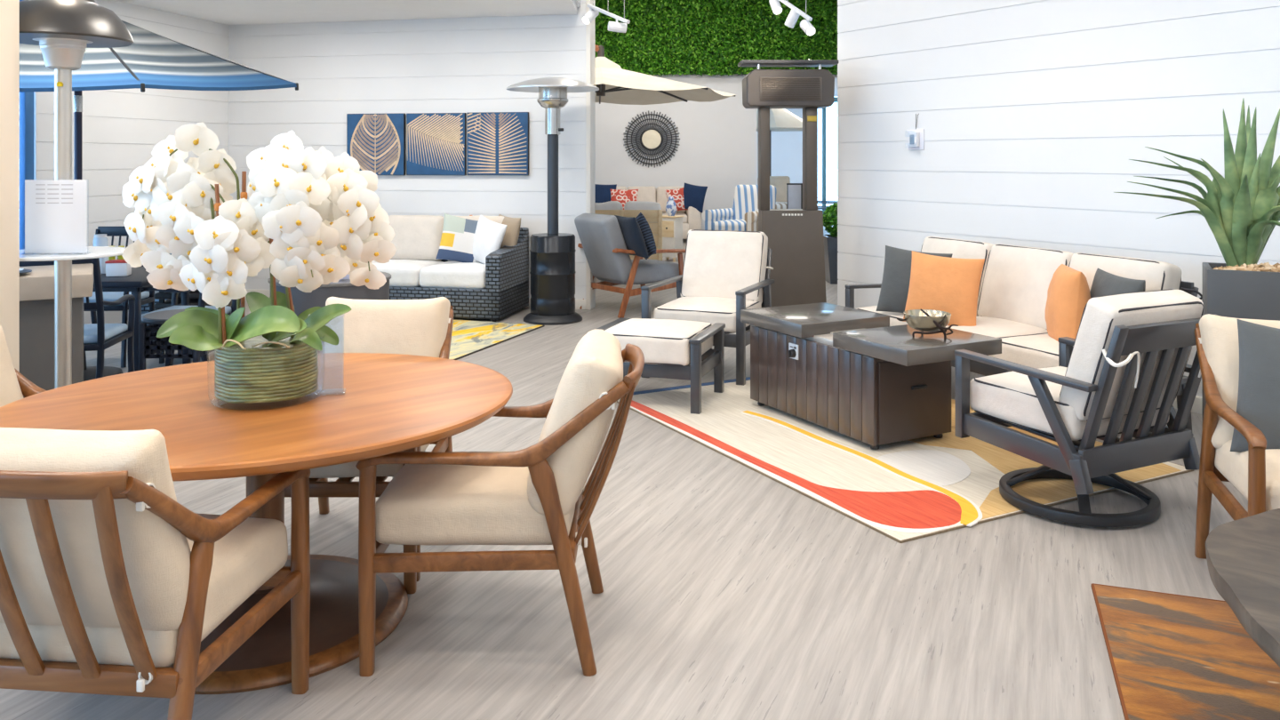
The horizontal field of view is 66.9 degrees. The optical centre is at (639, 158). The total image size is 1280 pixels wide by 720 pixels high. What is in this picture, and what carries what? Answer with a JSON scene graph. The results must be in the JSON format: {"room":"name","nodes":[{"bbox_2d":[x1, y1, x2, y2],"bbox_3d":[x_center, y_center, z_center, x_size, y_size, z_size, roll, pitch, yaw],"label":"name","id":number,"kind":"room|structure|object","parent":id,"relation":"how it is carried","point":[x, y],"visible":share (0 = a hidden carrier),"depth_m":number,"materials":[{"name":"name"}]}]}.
{"room":"store","nodes":[
{"label":"store","id":0,"kind":"room"},
{"bbox_2d":[0,0,19,372],"bbox_3d":[-2.800,0.035,3.950,0.440,2.930,0.160,0,0,0],"label":"wall","id":1,"kind":"structure","parent":0,"point":[9,9],"depth_m":3.96,"materials":[{"name":"beige paint"}]},
{"bbox_2d":[33,0,228,324],"bbox_3d":[-4.759,0.035,9.183,0.160,2.930,2.540,0,0,12],"label":"wall","id":2,"kind":"structure","parent":0,"point":[122,128],"depth_m":8.91,"materials":[{"name":"white paint"}]},
{"bbox_2d":[19,0,33,249],"bbox_3d":[-5.918,0.035,3.258,0.100,2.930,9.535,0,0,12],"label":"window","id":3,"kind":"structure","parent":2,"relation":"in","point":[26,99],"depth_m":7.79,"materials":[{"name":"blue glass"}]},
{"bbox_2d":[114,0,577,24],"bbox_3d":[-3.610,-1.475,6.400,5.980,0.090,8.800,0,0,0],"label":"ceiling","id":4,"kind":"structure","parent":0,"point":[223,12],"depth_m":9.31,"materials":[{"name":"white paint"}]},
{"bbox_2d":[228,0,585,299],"bbox_3d":[-2.458,-0.850,10.083,3.975,4.700,0.160,0,0,12],"label":"wall","id":5,"kind":"structure","parent":0,"point":[451,65],"depth_m":9.94,"materials":[{"name":"white paint"}]},
{"bbox_2d":[346,112,405,175],"bbox_3d":[-2.733,-0.143,10.035,0.639,0.637,0.040,0,0,12],"label":"wall art","id":6,"kind":"object","parent":5,"relation":"attached to","point":[377,141],"visible":0.91,"depth_m":10.01,"materials":[{"name":"blue paint"}]},
{"bbox_2d":[406,112,466,175],"bbox_3d":[-2.082,-0.143,9.899,0.642,0.633,0.040,0,0,12],"label":"wall art","id":7,"kind":"object","parent":5,"relation":"attached to","point":[436,142],"visible":1,"depth_m":9.88,"materials":[{"name":"blue paint"}]},
{"bbox_2d":[466,112,528,175],"bbox_3d":[-1.432,-0.146,9.764,0.648,0.633,0.040,0,0,12],"label":"wall art","id":8,"kind":"object","parent":5,"relation":"attached to","point":[497,142],"visible":1,"depth_m":9.75,"materials":[{"name":"blue paint"}]},
{"bbox_2d":[585,0,595,310],"bbox_3d":[-0.492,-0.850,9.674,0.045,4.700,0.190,0,0,12],"label":"trim","id":9,"kind":"structure","parent":5,"relation":"attached to","point":[590,28],"depth_m":9.59,"materials":[{"name":"white paint"}]},
{"bbox_2d":[0,209,1247,719],"bbox_3d":[1.600,1.550,12.500,17.200,0.100,34.000,0,0,0],"label":"floor","id":10,"kind":"structure","parent":0,"point":[731,592],"depth_m":3.23,"materials":[{"name":"wood"}]},
{"bbox_2d":[0,326,46,407],"bbox_3d":[-2.133,1.047,3.241,0.840,0.914,0.583,0,0,10],"label":"wooden armchair","id":11,"kind":"object","parent":10,"relation":"on","point":[14,386],"visible":0.07,"depth_m":3.45,"materials":[{"name":"brown wood"}]},
{"bbox_2d":[0,326,23,407],"bbox_3d":[-2.338,0.828,3.277,0.291,0.476,0.528,0,0,10],"label":"cushion","id":12,"kind":"object","parent":11,"relation":"on","point":[12,381],"depth_m":3.44,"materials":[{"name":"beige fabric"}]},
{"bbox_2d":[19,263,93,398],"bbox_3d":[-3.423,1.035,4.792,1.250,0.930,0.560,0,0,-29],"label":"table","id":13,"kind":"object","parent":10,"relation":"on","point":[36,286],"visible":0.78,"depth_m":4.78,"materials":[{"name":"beige stone"}]},
{"bbox_2d":[19,0,133,388],"bbox_3d":[-2.590,0.383,4.350,0.563,2.234,0.563,0,0,0],"label":"heater","id":14,"kind":"object","parent":10,"relation":"on","point":[63,29],"visible":0.71,"depth_m":4.32,"materials":[{"name":"metal"}]},
{"bbox_2d":[23,179,92,254],"bbox_3d":[-2.562,0.255,4.250,0.275,0.326,0.070,0,0,-2],"label":"sign","id":15,"kind":"object","parent":14,"relation":"on","point":[55,210],"visible":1,"depth_m":4.25,"materials":[{"name":"white plastic"}]},
{"bbox_2d":[35,184,72,203],"bbox_3d":[-2.567,0.156,4.247,0.160,0.084,0.002,0,0,-2],"label":"print","id":16,"kind":"object","parent":15,"relation":"attached to","point":[36,184],"depth_m":4.25},
{"bbox_2d":[19,246,125,261],"bbox_3d":[-2.590,0.427,4.350,0.535,0.016,0.535,0,0,0],"label":"glass shelf","id":17,"kind":"object","parent":14,"relation":"attached to","point":[98,252],"depth_m":4.21,"materials":[{"name":"glass"}]},
{"bbox_2d":[19,0,133,47],"bbox_3d":[-2.590,-0.630,4.350,0.563,0.208,0.563,0,0,0],"label":"hood","id":18,"kind":"object","parent":14,"relation":"attached to","point":[87,23],"depth_m":4.19,"materials":[{"name":"silver metal"}]},
{"bbox_2d":[19,257,135,378],"bbox_3d":[-3.327,1.019,5.679,0.550,0.983,0.665,0,0,-9],"label":"dining chair","id":19,"kind":"object","parent":10,"relation":"on","point":[100,336],"visible":0.44,"depth_m":5.54,"materials":[{"name":"black metal"}]},
{"bbox_2d":[83,226,154,367],"bbox_3d":[-3.952,1.019,7.245,0.550,0.983,0.665,0,0,-3],"label":"dining chair","id":20,"kind":"object","parent":10,"relation":"on","point":[147,297],"visible":0.3,"depth_m":7.24,"materials":[{"name":"black metal"}]},
{"bbox_2d":[92,266,191,371],"bbox_3d":[-3.769,1.138,6.500,1.240,0.726,0.860,0,0,-2],"label":"dining table","id":21,"kind":"object","parent":10,"relation":"on","point":[135,283],"visible":0.2,"depth_m":6.14,"materials":[{"name":"black metal"}]},
{"bbox_2d":[0,427,310,719],"bbox_3d":[-1.260,1.047,2.369,0.583,0.914,0.840,0,0,6],"label":"wooden armchair","id":22,"kind":"object","parent":10,"relation":"on","point":[108,583],"visible":0.98,"depth_m":2.12,"materials":[{"name":"brown wood"}]},
{"bbox_2d":[0,427,189,631],"bbox_3d":[-1.282,0.828,2.162,0.528,0.476,0.291,0,0,6],"label":"cushion","id":23,"kind":"object","parent":22,"relation":"on","point":[134,576],"depth_m":2.07,"materials":[{"name":"beige fabric"}]},
{"bbox_2d":[0,513,288,668],"bbox_3d":[-1.251,1.062,2.463,0.495,0.179,0.596,0,0,6],"label":"seat cushion","id":24,"kind":"object","parent":22,"relation":"on","point":[256,550],"depth_m":2.29,"materials":[{"name":"beige fabric"}]},
{"bbox_2d":[19,19,298,381],"bbox_3d":[-3.769,0.181,6.502,2.789,2.638,2.782,0,0,25],"label":"market umbrella","id":25,"kind":"object","parent":10,"relation":"on","point":[154,60],"visible":0.58,"depth_m":5.90,"materials":[{"name":"fabric"}]},
{"bbox_2d":[138,308,214,370],"bbox_3d":[-2.646,1.200,5.600,0.411,0.601,0.411,0,0,0],"label":"ottoman","id":26,"kind":"object","parent":10,"relation":"on","point":[150,346],"visible":0.32,"depth_m":5.44,"materials":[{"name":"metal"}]},
{"bbox_2d":[141,286,236,363],"bbox_3d":[-2.975,1.019,6.456,0.665,0.983,0.550,0,0,5],"label":"dining chair","id":27,"kind":"object","parent":10,"relation":"on","point":[228,310],"visible":0.16,"depth_m":6.48,"materials":[{"name":"black metal"}]},
{"bbox_2d":[154,288,240,363],"bbox_3d":[-3.308,1.190,7.300,0.500,0.620,0.460,0,0,-6],"label":"dining chair","id":28,"kind":"object","parent":10,"relation":"on","point":[194,296],"visible":0.02,"depth_m":7.08,"materials":[{"name":"fabric"}]},
{"bbox_2d":[0,352,512,694],"bbox_3d":[-1.220,1.139,3.155,1.610,0.722,1.430,0,0,-22],"label":"dining table","id":29,"kind":"object","parent":10,"relation":"on","point":[390,403],"visible":0.6,"depth_m":2.98,"materials":[{"name":"brown wood"}]},
{"bbox_2d":[207,335,324,410],"bbox_3d":[-1.205,0.678,3.130,0.358,0.198,0.359,0,0,0],"label":"flower pot","id":30,"kind":"object","parent":29,"relation":"on","point":[263,372],"visible":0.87,"depth_m":3.00,"materials":[{"name":"green"}]},
{"bbox_2d":[121,121,247,349],"bbox_3d":[-1.454,0.245,3.137,0.605,0.728,0.268,0,0,30],"label":"orchid plant","id":31,"kind":"object","parent":30,"relation":"in","point":[163,191],"visible":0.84,"depth_m":3.14,"materials":[{"name":"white plant"}]},
{"bbox_2d":[168,184,300,351],"bbox_3d":[-1.293,0.344,3.076,0.496,0.526,0.274,0,0,0],"label":"orchid plant","id":32,"kind":"object","parent":30,"relation":"in","point":[233,246],"visible":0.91,"depth_m":3.03,"materials":[{"name":"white plant"}]},
{"bbox_2d":[245,129,350,347],"bbox_3d":[-1.149,0.255,3.108,0.356,0.697,0.250,0,0,18],"label":"orchid plant","id":33,"kind":"object","parent":30,"relation":"on","point":[305,249],"visible":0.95,"depth_m":3.08,"materials":[{"name":"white plant"}]},
{"bbox_2d":[285,146,396,351],"bbox_3d":[-1.042,0.287,3.197,0.368,0.654,0.319,0,0,37],"label":"orchid plant","id":34,"kind":"object","parent":30,"relation":"on","point":[366,235],"visible":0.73,"depth_m":3.16,"materials":[{"name":"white plant"}]},
{"bbox_2d":[267,271,391,316],"bbox_3d":[-2.139,1.159,6.700,0.811,0.682,0.811,0,0,0],"label":"table","id":35,"kind":"object","parent":10,"relation":"on","point":[302,301],"visible":0.22,"depth_m":6.34,"materials":[{"name":"grey stone"}]},
{"bbox_2d":[284,297,453,581],"bbox_3d":[-1.070,1.047,3.840,0.583,0.914,0.840,0,0,0],"label":"wooden armchair","id":36,"kind":"object","parent":10,"relation":"on","point":[416,327],"visible":0.34,"depth_m":3.99,"materials":[{"name":"brown wood"}]},
{"bbox_2d":[309,443,430,478],"bbox_3d":[-1.069,1.062,3.745,0.495,0.179,0.596,0,0,0],"label":"seat cushion","id":37,"kind":"object","parent":36,"relation":"on","point":[344,470],"depth_m":3.45,"materials":[{"name":"beige fabric"}]},
{"bbox_2d":[321,297,449,357],"bbox_3d":[-1.069,0.828,4.048,0.528,0.476,0.291,0,0,0],"label":"cushion","id":38,"kind":"object","parent":36,"relation":"on","point":[416,327],"depth_m":4.00,"materials":[{"name":"beige fabric"}]},
{"bbox_2d":[371,214,528,321],"bbox_3d":[-2.319,1.034,9.493,2.300,0.932,0.860,0,0,12],"label":"wicker sofa","id":39,"kind":"object","parent":10,"relation":"on","point":[495,290],"visible":0.42,"depth_m":9.06,"materials":[{"name":"white fabric"}]},
{"bbox_2d":[371,259,443,287],"bbox_3d":[-2.332,1.115,9.435,0.670,0.224,0.706,0,0,12],"label":"seat cushion","id":40,"kind":"object","parent":39,"relation":"on","point":[404,273],"depth_m":9.08,"materials":[{"name":"white fabric"}]},
{"bbox_2d":[388,214,444,261],"bbox_3d":[-2.268,0.800,9.740,0.669,0.465,0.268,0,0,12],"label":"cushion","id":41,"kind":"object","parent":39,"relation":"on","point":[417,237],"depth_m":9.63,"materials":[{"name":"fabric"}]},
{"bbox_2d":[418,261,485,288],"bbox_3d":[-1.674,1.114,9.298,0.670,0.224,0.706,0,0,12],"label":"seat cushion","id":42,"kind":"object","parent":39,"relation":"on","point":[439,275],"depth_m":8.98,"materials":[{"name":"white fabric"}]},
{"bbox_2d":[435,213,479,262],"bbox_3d":[-1.708,0.795,9.387,0.530,0.528,0.205,0,0,-12],"label":"throw pillow","id":43,"kind":"object","parent":39,"relation":"on","point":[457,240],"visible":0.69,"depth_m":9.31,"materials":[{"name":"fabric"}]},
{"bbox_2d":[447,215,504,261],"bbox_3d":[-1.613,0.802,9.600,0.663,0.462,0.265,0,0,12],"label":"cushion","id":44,"kind":"object","parent":39,"relation":"on","point":[497,219],"depth_m":9.55,"materials":[{"name":"fabric"}]},
{"bbox_2d":[472,215,506,264],"bbox_3d":[-1.478,0.800,9.318,0.187,0.501,0.512,0,0,-43],"label":"throw pillow","id":45,"kind":"object","parent":39,"relation":"on","point":[489,235],"visible":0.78,"depth_m":9.23,"materials":[{"name":"white fabric"}]},
{"bbox_2d":[498,214,520,248],"bbox_3d":[-1.320,0.780,9.488,0.177,0.449,0.440,0,0,-38],"label":"throw pillow","id":46,"kind":"object","parent":39,"relation":"on","point":[511,235],"visible":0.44,"depth_m":9.35,"materials":[{"name":"beige fabric"}]},
{"bbox_2d":[448,319,544,359],"bbox_3d":[-2.156,1.495,8.278,2.212,0.010,1.582,0,0,20],"label":"rug","id":47,"kind":"object","parent":10,"relation":"on","point":[468,337],"visible":0.32,"depth_m":8.22,"materials":[{"name":"yellow fabric"}]},
{"bbox_2d":[355,330,644,676],"bbox_3d":[-0.406,1.047,3.089,0.840,0.914,0.583,0,0,0],"label":"wooden armchair","id":48,"kind":"object","parent":10,"relation":"on","point":[535,494],"visible":0.94,"depth_m":2.84,"materials":[{"name":"brown wood"}]},
{"bbox_2d":[375,450,576,545],"bbox_3d":[-0.500,1.062,3.088,0.596,0.179,0.495,0,0,0],"label":"seat cushion","id":49,"kind":"object","parent":48,"relation":"on","point":[423,504],"depth_m":2.85,"materials":[{"name":"beige fabric"}]},
{"bbox_2d":[528,330,623,518],"bbox_3d":[-0.198,0.828,3.087,0.291,0.476,0.528,0,0,0],"label":"cushion","id":50,"kind":"object","parent":48,"relation":"on","point":[577,417],"depth_m":2.84,"materials":[{"name":"beige fabric"}]},
{"bbox_2d":[506,77,599,325],"bbox_3d":[-0.808,0.375,8.983,0.857,2.250,0.857,0,0,0],"label":"patio heater","id":51,"kind":"object","parent":10,"relation":"on","point":[552,273],"visible":1,"depth_m":8.84,"materials":[{"name":"metal"}]},
{"bbox_2d":[595,201,662,260],"bbox_3d":[-0.216,1.031,12.780,1.001,0.938,0.850,0,0,0],"label":"daybed","id":52,"kind":"object","parent":10,"relation":"on","point":[652,211],"visible":0.36,"depth_m":12.39,"materials":[{"name":"beige fabric"}]},
{"bbox_2d":[574,213,685,318],"bbox_3d":[-0.111,1.022,9.550,0.965,0.970,0.768,0,0,-37],"label":"lounge armchair","id":53,"kind":"object","parent":10,"relation":"on","point":[604,245],"visible":0.92,"depth_m":9.28,"materials":[{"name":"grey fabric"}]},
{"bbox_2d":[574,213,631,282],"bbox_3d":[-0.345,0.860,9.374,0.378,0.646,0.560,0,0,-37],"label":"cushion","id":54,"kind":"object","parent":53,"relation":"on","point":[600,236],"depth_m":9.21,"materials":[{"name":"grey fabric"}]},
{"bbox_2d":[614,215,648,258],"bbox_3d":[-0.084,0.744,9.220,0.199,0.393,0.420,0,0,-28],"label":"throw pillow","id":55,"kind":"object","parent":53,"relation":"on","point":[632,234],"visible":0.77,"depth_m":9.08,"materials":[{"name":"blue fabric"}]},
{"bbox_2d":[596,258,679,284],"bbox_3d":[-0.021,1.125,9.617,0.680,0.210,0.560,0,0,-37],"label":"seat cushion","id":56,"kind":"object","parent":53,"relation":"on","point":[649,271],"depth_m":9.41,"materials":[{"name":"grey fabric"}]},
{"bbox_2d":[616,186,701,239],"bbox_3d":[0.032,1.009,17.545,2.114,0.982,0.890,0,0,0],"label":"sectional","id":57,"kind":"object","parent":10,"relation":"on","point":[692,220],"visible":0.22,"depth_m":17.69,"materials":[{"name":"fabric"}]},
{"bbox_2d":[656,186,685,212],"bbox_3d":[0.572,0.760,17.790,0.530,0.483,0.240,0,0,0],"label":"cushion","id":58,"kind":"object","parent":57,"relation":"on","point":[661,196],"depth_m":17.71,"materials":[{"name":"fabric"}]},
{"bbox_2d":[683,183,707,212],"bbox_3d":[0.947,0.700,17.201,0.499,0.533,0.190,0,0,23],"label":"throw pillow","id":59,"kind":"object","parent":57,"relation":"on","point":[693,196],"visible":1,"depth_m":17.13,"materials":[{"name":"blue fabric"}]},
{"bbox_2d":[592,44,736,104],"bbox_3d":[-0.660,0.001,11.112,3.371,2.998,2.939,0,0,-25],"label":"umbrella","id":60,"kind":"object","parent":10,"relation":"on","point":[616,84],"visible":0.49,"depth_m":11.15,"materials":[{"name":"beige fabric"}]},
{"bbox_2d":[661,215,684,261],"bbox_3d":[0.450,1.172,14.190,0.290,0.655,0.313,0,0,29],"label":"side table","id":61,"kind":"object","parent":10,"relation":"on","point":[672,226],"visible":0.73,"depth_m":14.08,"materials":[{"name":"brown wood"}]},
{"bbox_2d":[640,229,774,385],"bbox_3d":[0.522,1.019,6.927,0.732,0.969,0.955,0,0,22],"label":"lounge chair","id":62,"kind":"object","parent":10,"relation":"on","point":[725,273],"visible":0.81,"depth_m":7.04,"materials":[{"name":"fabric"}]},
{"bbox_2d":[653,296,761,333],"bbox_3d":[0.485,1.095,6.836,0.609,0.189,0.671,0,0,22],"label":"seat cushion","id":63,"kind":"object","parent":62,"relation":"on","point":[712,310],"depth_m":6.60,"materials":[{"name":"fabric"}]},
{"bbox_2d":[680,229,767,303],"bbox_3d":[0.626,0.804,7.185,0.612,0.537,0.307,0,0,22],"label":"cushion","id":64,"kind":"object","parent":62,"relation":"on","point":[717,263],"depth_m":7.11,"materials":[{"name":"fabric"}]},
{"bbox_2d":[701,184,776,231],"bbox_3d":[1.579,0.958,14.805,0.956,1.085,0.893,0,0,38],"label":"striped armchair","id":65,"kind":"object","parent":10,"relation":"on","point":[743,216],"visible":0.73,"depth_m":14.82,"materials":[{"name":"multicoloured fabric"}]},
{"bbox_2d":[756,108,802,175],"bbox_3d":[2.746,0.140,20.500,1.885,2.720,1.885,0,0,22],"label":"umbrella","id":66,"kind":"object","parent":10,"relation":"on","point":[780,119],"visible":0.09,"depth_m":19.91,"materials":[{"name":"beige fabric"}]},
{"bbox_2d":[769,176,790,208],"bbox_3d":[2.796,0.935,19.815,0.720,1.130,0.731,0,0,-6],"label":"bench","id":67,"kind":"object","parent":10,"relation":"on","point":[780,182],"visible":0.24,"depth_m":19.98,"materials":[{"name":"fabric"}]},
{"bbox_2d":[737,59,839,306],"bbox_3d":[1.216,0.352,8.000,0.789,2.297,0.432,0,0,0],"label":"heater","id":68,"kind":"object","parent":10,"relation":"on","point":[796,238],"visible":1,"depth_m":7.85,"materials":[{"name":"brown metal"}]},
{"bbox_2d":[760,77,821,100],"bbox_3d":[1.216,-0.559,7.815,0.499,0.190,0.018,0,0,0],"label":"grille","id":69,"kind":"object","parent":68,"relation":"attached to","point":[771,88],"depth_m":7.81,"materials":[{"name":"grey metal"}]},
{"bbox_2d":[823,234,838,284],"bbox_3d":[2.420,1.218,11.700,0.400,0.564,0.400,0,0,0],"label":"square planter","id":70,"kind":"object","parent":10,"relation":"on","point":[830,243],"visible":0.27,"depth_m":11.53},
{"bbox_2d":[616,376,1193,543],"bbox_3d":[1.224,1.494,5.362,1.866,0.013,2.642,0,0,-28],"label":"patterned rug","id":71,"kind":"object","parent":10,"relation":"on","point":[909,490],"visible":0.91,"depth_m":4.69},
{"bbox_2d":[585,317,725,414],"bbox_3d":[0.107,1.262,6.033,0.716,0.477,0.621,0,0,19],"label":"ottoman","id":72,"kind":"object","parent":71,"relation":"on","point":[668,347],"visible":0.84,"depth_m":5.76,"materials":[{"name":"fabric"}]},
{"bbox_2d":[603,318,712,365],"bbox_3d":[0.106,1.135,6.029,0.585,0.224,0.611,0,0,19],"label":"seat cushion","id":73,"kind":"object","parent":72,"relation":"on","point":[661,341],"depth_m":5.77,"materials":[{"name":"fabric"}]},
{"bbox_2d":[740,302,1001,449],"bbox_3d":[1.221,1.200,5.384,0.640,0.571,1.415,0,0,-28],"label":"table","id":74,"kind":"object","parent":71,"relation":"on","point":[845,371],"visible":1,"depth_m":5.10,"materials":[{"name":"brown wood"}]},
{"bbox_2d":[896,308,958,340],"bbox_3d":[1.489,0.839,4.980,0.281,0.154,0.235,0,0,32],"label":"bowl","id":75,"kind":"object","parent":74,"relation":"on","point":[926,321],"visible":1,"depth_m":4.91,"materials":[{"name":"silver metal"}]},
{"bbox_2d":[903,309,951,331],"bbox_3d":[1.478,0.841,4.987,0.236,0.089,0.236,0,0,0],"label":"basin","id":76,"kind":"object","parent":75,"relation":"in","point":[927,320],"depth_m":4.91,"materials":[{"name":"silver metal"}]},
{"bbox_2d":[954,288,1221,527],"bbox_3d":[1.926,1.016,4.167,0.728,0.939,0.820,0,0,-27],"label":"lounge chair","id":77,"kind":"object","parent":71,"relation":"on","point":[1123,372],"visible":0.96,"depth_m":3.93,"materials":[{"name":"fabric"}]},
{"bbox_2d":[969,366,1169,440],"bbox_3d":[1.877,1.065,4.263,0.610,0.198,0.586,0,0,-27],"label":"seat cushion","id":78,"kind":"object","parent":77,"relation":"on","point":[1010,398],"depth_m":4.13,"materials":[{"name":"fabric"}]},
{"bbox_2d":[1059,288,1203,421],"bbox_3d":[2.020,0.802,3.979,0.586,0.510,0.275,0,0,-27],"label":"cushion","id":79,"kind":"object","parent":77,"relation":"on","point":[1163,363],"depth_m":3.86,"materials":[{"name":"fabric"}]},
{"bbox_2d":[845,236,1202,432],"bbox_3d":[2.241,1.028,5.955,0.874,0.948,2.067,0,0,-24],"label":"outdoor sofa","id":80,"kind":"object","parent":10,"relation":"on","point":[1015,280],"visible":0.38,"depth_m":5.85,"materials":[{"name":"fabric"}]},
{"bbox_2d":[875,245,952,312],"bbox_3d":[1.781,0.809,6.302,0.476,0.462,0.171,0,0,29],"label":"throw pillow","id":81,"kind":"object","parent":80,"relation":"on","point":[897,269],"visible":0.58,"depth_m":6.31,"materials":[{"name":"grey fabric"}]},
{"bbox_2d":[856,305,976,326],"bbox_3d":[1.897,1.095,6.513,0.669,0.188,0.640,0,0,-24],"label":"seat cushion","id":82,"kind":"object","parent":80,"relation":"on","point":[893,321],"depth_m":6.34,"materials":[{"name":"fabric"}]},
{"bbox_2d":[902,250,984,326],"bbox_3d":[1.870,0.817,5.979,0.475,0.460,0.196,0,0,32],"label":"throw pillow","id":83,"kind":"object","parent":80,"relation":"on","point":[951,285],"visible":0.73,"depth_m":5.91,"materials":[{"name":"orange fabric"}]},
{"bbox_2d":[921,236,993,315],"bbox_3d":[2.161,0.811,6.643,0.278,0.511,0.648,0,0,-24],"label":"cushion","id":84,"kind":"object","parent":80,"relation":"on","point":[960,248],"depth_m":6.52,"materials":[{"name":"fabric"}]},
{"bbox_2d":[945,316,1047,356],"bbox_3d":[2.156,1.094,5.932,0.671,0.188,0.639,0,0,-24],"label":"seat cushion","id":85,"kind":"object","parent":80,"relation":"on","point":[1000,327],"depth_m":5.79,"materials":[{"name":"fabric"}]},
{"bbox_2d":[977,243,1073,328],"bbox_3d":[2.426,0.809,6.054,0.278,0.510,0.651,0,0,-24],"label":"cushion","id":86,"kind":"object","parent":80,"relation":"on","point":[1015,280],"depth_m":6.01,"materials":[{"name":"fabric"}]},
{"bbox_2d":[992,333,1073,368],"bbox_3d":[2.417,1.094,5.353,0.670,0.189,0.641,0,0,-24],"label":"seat cushion","id":87,"kind":"object","parent":80,"relation":"on","point":[1035,350],"depth_m":5.30,"materials":[{"name":"fabric"}]},
{"bbox_2d":[1044,264,1090,341],"bbox_3d":[2.390,0.840,5.420,0.219,0.458,0.402,0,0,14],"label":"throw pillow","id":88,"kind":"object","parent":80,"relation":"on","point":[1068,292],"visible":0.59,"depth_m":5.27,"materials":[{"name":"orange fabric"}]},
{"bbox_2d":[1090,267,1145,298],"bbox_3d":[2.550,0.838,5.220,0.186,0.449,0.430,0,0,-3],"label":"throw pillow","id":89,"kind":"object","parent":80,"relation":"on","point":[1104,283],"visible":0.27,"depth_m":5.18,"materials":[{"name":"grey fabric"}]},
{"bbox_2d":[1069,252,1181,291],"bbox_3d":[2.690,0.810,5.465,0.278,0.510,0.648,0,0,-24],"label":"cushion","id":90,"kind":"object","parent":80,"relation":"on","point":[1157,275],"depth_m":5.34,"materials":[{"name":"fabric"}]},
{"bbox_2d":[1091,583,1279,719],"bbox_3d":[1.890,1.495,2.011,1.508,0.010,2.408,0,0,19],"label":"rug","id":91,"kind":"object","parent":10,"relation":"on","point":[1172,657],"visible":1,"depth_m":2.87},
{"bbox_2d":[1205,508,1279,667],"bbox_3d":[1.715,1.248,2.270,1.324,0.496,0.800,0,0,-27],"label":"table","id":92,"kind":"object","parent":91,"relation":"on","point":[1243,555],"visible":1,"depth_m":2.35,"materials":[{"name":"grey wood"}]},
{"bbox_2d":[1194,315,1279,559],"bbox_3d":[2.292,1.047,3.324,0.583,0.914,0.840,0,0,17],"label":"wooden armchair","id":93,"kind":"object","parent":10,"relation":"on","point":[1255,472],"visible":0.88,"depth_m":3.49,"materials":[{"name":"brown wood"}]},
{"bbox_2d":[1199,315,1279,448],"bbox_3d":[2.353,0.828,3.523,0.528,0.476,0.291,0,0,17],"label":"cushion","id":94,"kind":"object","parent":93,"relation":"on","point":[1219,347],"depth_m":3.54,"materials":[{"name":"beige fabric"}]},
{"bbox_2d":[1214,440,1279,511],"bbox_3d":[2.267,1.062,3.233,0.495,0.179,0.596,0,0,17],"label":"seat cushion","id":95,"kind":"object","parent":93,"relation":"on","point":[1233,466],"depth_m":3.23,"materials":[{"name":"beige fabric"}]},
{"bbox_2d":[1230,319,1279,452],"bbox_3d":[2.288,0.815,3.310,0.503,0.492,0.197,0,0,21],"label":"throw pillow","id":96,"kind":"object","parent":93,"relation":"on","point":[1259,379],"visible":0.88,"depth_m":3.33,"materials":[{"name":"grey fabric"}]},
{"bbox_2d":[1202,262,1279,463],"bbox_3d":[2.977,1.011,4.592,0.520,0.978,0.360,0,0,27],"label":"planter","id":97,"kind":"object","parent":10,"relation":"on","point":[1226,293],"visible":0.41,"depth_m":4.49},
{"bbox_2d":[1212,262,1279,271],"bbox_3d":[2.975,0.540,4.594,0.468,0.090,0.306,0,0,27],"label":"bark mulch","id":98,"kind":"object","parent":97,"relation":"in","point":[1267,267],"visible":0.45,"depth_m":4.59,"materials":[{"name":"beige wood"}]},
{"bbox_2d":[1115,98,1279,266],"bbox_3d":[2.889,0.130,4.705,1.256,0.862,0.466,0,0,5],"label":"agave plant","id":99,"kind":"object","parent":98,"relation":"on","point":[1241,209],"visible":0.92,"depth_m":4.67,"materials":[{"name":"green plant"}]},
{"bbox_2d":[595,74,837,229],"bbox_3d":[0.300,-0.850,18.590,9.800,4.700,0.220,0,0,0],"label":"wall","id":100,"kind":"structure","parent":0,"point":[716,149],"depth_m":18.50,"materials":[{"name":"white paint"}]},
{"bbox_2d":[623,111,679,167],"bbox_3d":[0.220,-0.364,18.475,1.091,1.087,0.044,0,0,0],"label":"mirror","id":101,"kind":"object","parent":100,"relation":"attached to","point":[651,139],"visible":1,"depth_m":18.47,"materials":[{"name":"black wicker"}]},
{"bbox_2d":[595,0,838,76],"bbox_3d":[1.417,-2.376,18.325,5.113,1.685,0.290,0,0,0],"label":"wall panel","id":102,"kind":"object","parent":100,"relation":"attached to","point":[709,37],"visible":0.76,"depth_m":18.25,"materials":[{"name":"green plant"}]},
{"bbox_2d":[756,108,802,184],"bbox_3d":[2.636,-0.020,24.100,3.272,3.040,0.200,0,0,0],"label":"wall","id":103,"kind":"structure","parent":0,"point":[787,147],"depth_m":24.00,"materials":[{"name":"white paint"}]},
{"bbox_2d":[837,0,1279,397],"bbox_3d":[4.247,-0.850,4.296,0.160,4.700,9.500,0,0,-32],"label":"wall","id":104,"kind":"structure","parent":0,"point":[1033,115],"depth_m":6.61,"materials":[{"name":"white paint"}]},
{"bbox_3d":[0.500,-3.250,12.000,26.000,0.100,35.000,0,0,0],"label":"ceiling","id":105,"kind":"structure","parent":0,"visible":0},
{"bbox_2d":[582,0,630,32],"bbox_3d":[-0.304,-2.178,9.105,0.579,2.024,0.186,0,0,45],"label":"track light","id":106,"kind":"object","parent":105,"relation":"hanging from","point":[594,12],"visible":1,"depth_m":9.02,"materials":[{"name":"white plastic"}]},
{"bbox_2d":[768,0,815,36],"bbox_3d":[1.365,-2.137,8.880,0.124,2.106,0.733,0,0,-28],"label":"track light","id":107,"kind":"object","parent":105,"relation":"hanging from","point":[809,29],"visible":1,"depth_m":8.79,"materials":[{"name":"white plastic"}]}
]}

